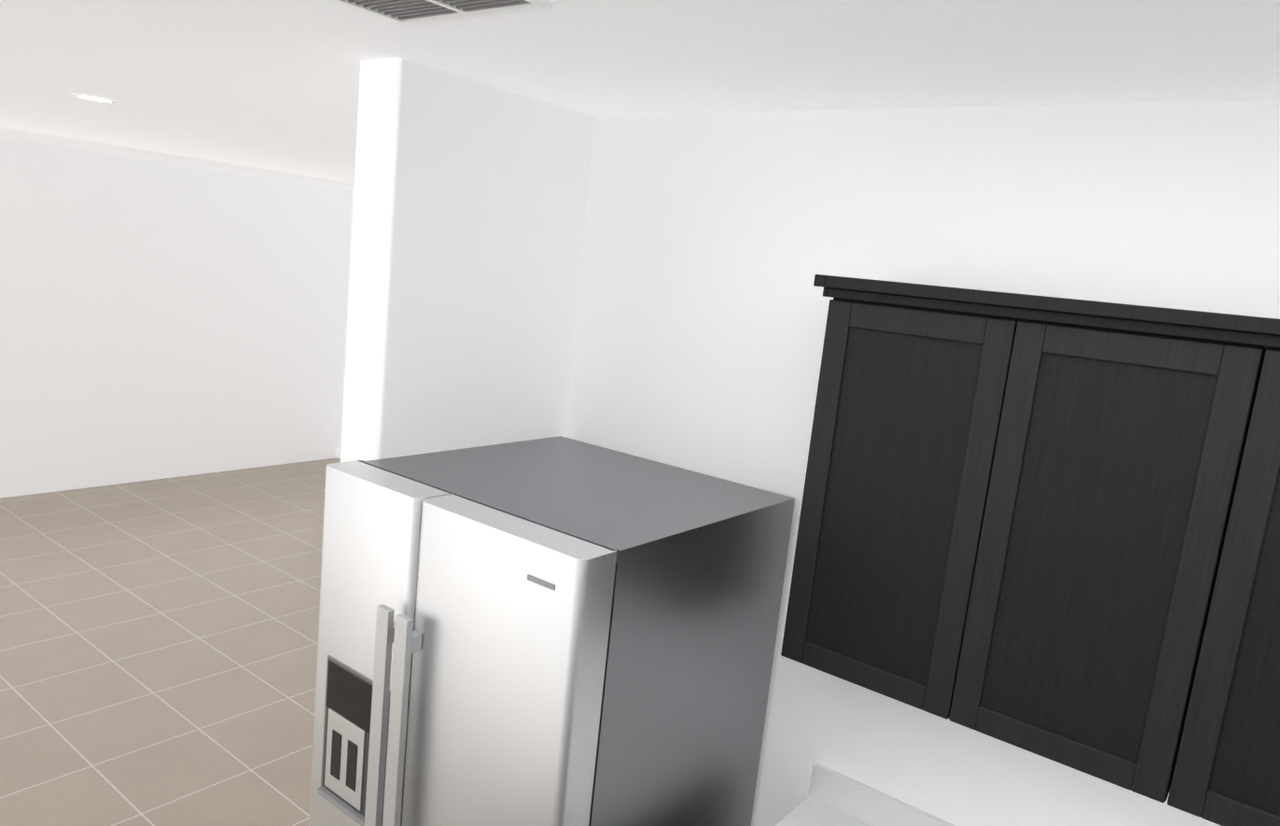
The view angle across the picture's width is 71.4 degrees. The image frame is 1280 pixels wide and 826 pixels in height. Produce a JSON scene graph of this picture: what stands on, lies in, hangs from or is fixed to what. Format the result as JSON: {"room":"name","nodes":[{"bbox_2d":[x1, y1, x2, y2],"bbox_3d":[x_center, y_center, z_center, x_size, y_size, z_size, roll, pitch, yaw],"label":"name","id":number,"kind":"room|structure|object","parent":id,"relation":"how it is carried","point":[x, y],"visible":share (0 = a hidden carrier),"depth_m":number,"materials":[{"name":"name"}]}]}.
{"room":"kitchen","nodes":[
{"label":"kitchen","id":0,"kind":"room"},
{"bbox_2d":[0,457,340,825],"bbox_3d":[-2.221,1.712,3.229,10.000,0.120,16.800,13,12,36],"label":"floor","id":1,"kind":"structure","parent":0,"point":[159,640],"depth_m":4.96,"materials":[{"name":"tile"}]},
{"bbox_2d":[308,435,794,825],"bbox_3d":[-0.302,1.060,2.550,0.913,1.775,0.971,13,12,36],"label":"refrigerator","id":2,"kind":"object","parent":1,"relation":"on","point":[558,631],"visible":1,"depth_m":2.15,"materials":[{"name":"silver metal"}]},
{"bbox_2d":[775,762,955,825],"bbox_3d":[1.118,1.726,1.753,2.190,1.013,0.660,13,12,36],"label":"countertop","id":3,"kind":"structure","parent":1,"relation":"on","point":[834,798],"depth_m":2.34,"materials":[{"name":"white stone"}]},
{"bbox_2d":[0,137,350,498],"bbox_3d":[-7.083,-0.501,4.429,0.140,2.840,12.786,13,12,36],"label":"wall","id":4,"kind":"structure","parent":0,"point":[159,319],"depth_m":7.94,"materials":[{"name":"white paint"}]},
{"bbox_2d":[336,448,340,459],"bbox_3d":[-2.561,1.582,3.139,9.246,0.095,15.980,13,12,36],"label":"baseboard","id":5,"kind":"structure","parent":4,"relation":"attached to","point":[338,453],"depth_m":9.63,"materials":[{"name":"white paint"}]},
{"bbox_2d":[338,190,353,449],"bbox_3d":[-0.789,-0.390,7.765,6.138,2.840,0.140,13,12,36],"label":"wall","id":6,"kind":"structure","parent":0,"point":[345,319],"depth_m":9.41,"materials":[{"name":"white paint"}]},
{"bbox_2d":[340,57,594,461],"bbox_3d":[-0.609,0.427,2.901,0.187,2.840,0.766,13,12,36],"label":"wall","id":7,"kind":"structure","parent":0,"point":[523,267],"depth_m":2.59,"materials":[{"name":"white paint"}]},
{"bbox_2d":[0,0,1279,190],"bbox_3d":[-1.917,-1.193,2.752,10.000,0.120,16.800,13,12,36],"label":"ceiling","id":8,"kind":"structure","parent":0,"point":[265,88],"depth_m":2.10,"materials":[{"name":"paint"}]},
{"bbox_2d":[70,94,117,103],"bbox_3d":[-2.344,-1.350,3.828,0.170,0.005,0.170,13,12,36],"label":"recessed light","id":9,"kind":"object","parent":8,"relation":"in","point":[94,98],"visible":1,"depth_m":3.82,"materials":[{"name":"white plastic"}]},
{"bbox_2d":[329,0,553,26],"bbox_3d":[-0.396,-0.796,1.715,0.440,0.011,0.200,13,12,36],"label":"ceiling vent","id":10,"kind":"object","parent":8,"relation":"in","point":[407,12],"visible":0.98,"depth_m":1.77,"materials":[{"name":"white plastic"}]},
{"bbox_2d":[564,99,1279,825],"bbox_3d":[0.961,0.691,2.299,3.462,2.840,0.140,13,12,36],"label":"wall","id":11,"kind":"structure","parent":0,"point":[701,316],"depth_m":2.43,"materials":[{"name":"white paint"}]},
{"bbox_2d":[780,281,1057,731],"bbox_3d":[0.694,0.194,2.165,0.489,0.932,0.329,13,12,36],"label":"upper cabinet","id":12,"kind":"object","parent":11,"relation":"attached to","point":[926,407],"depth_m":2.02,"materials":[{"name":"black wood"}]},
{"bbox_2d":[978,304,1279,820],"bbox_3d":[1.009,0.266,1.928,0.550,0.932,0.329,13,12,36],"label":"upper cabinet","id":13,"kind":"object","parent":11,"relation":"attached to","point":[1046,526],"depth_m":1.75,"materials":[{"name":"black wood"}]},
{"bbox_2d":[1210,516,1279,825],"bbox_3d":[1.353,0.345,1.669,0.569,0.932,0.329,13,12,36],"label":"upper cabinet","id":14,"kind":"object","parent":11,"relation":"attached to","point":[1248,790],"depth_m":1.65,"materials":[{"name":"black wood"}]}
]}

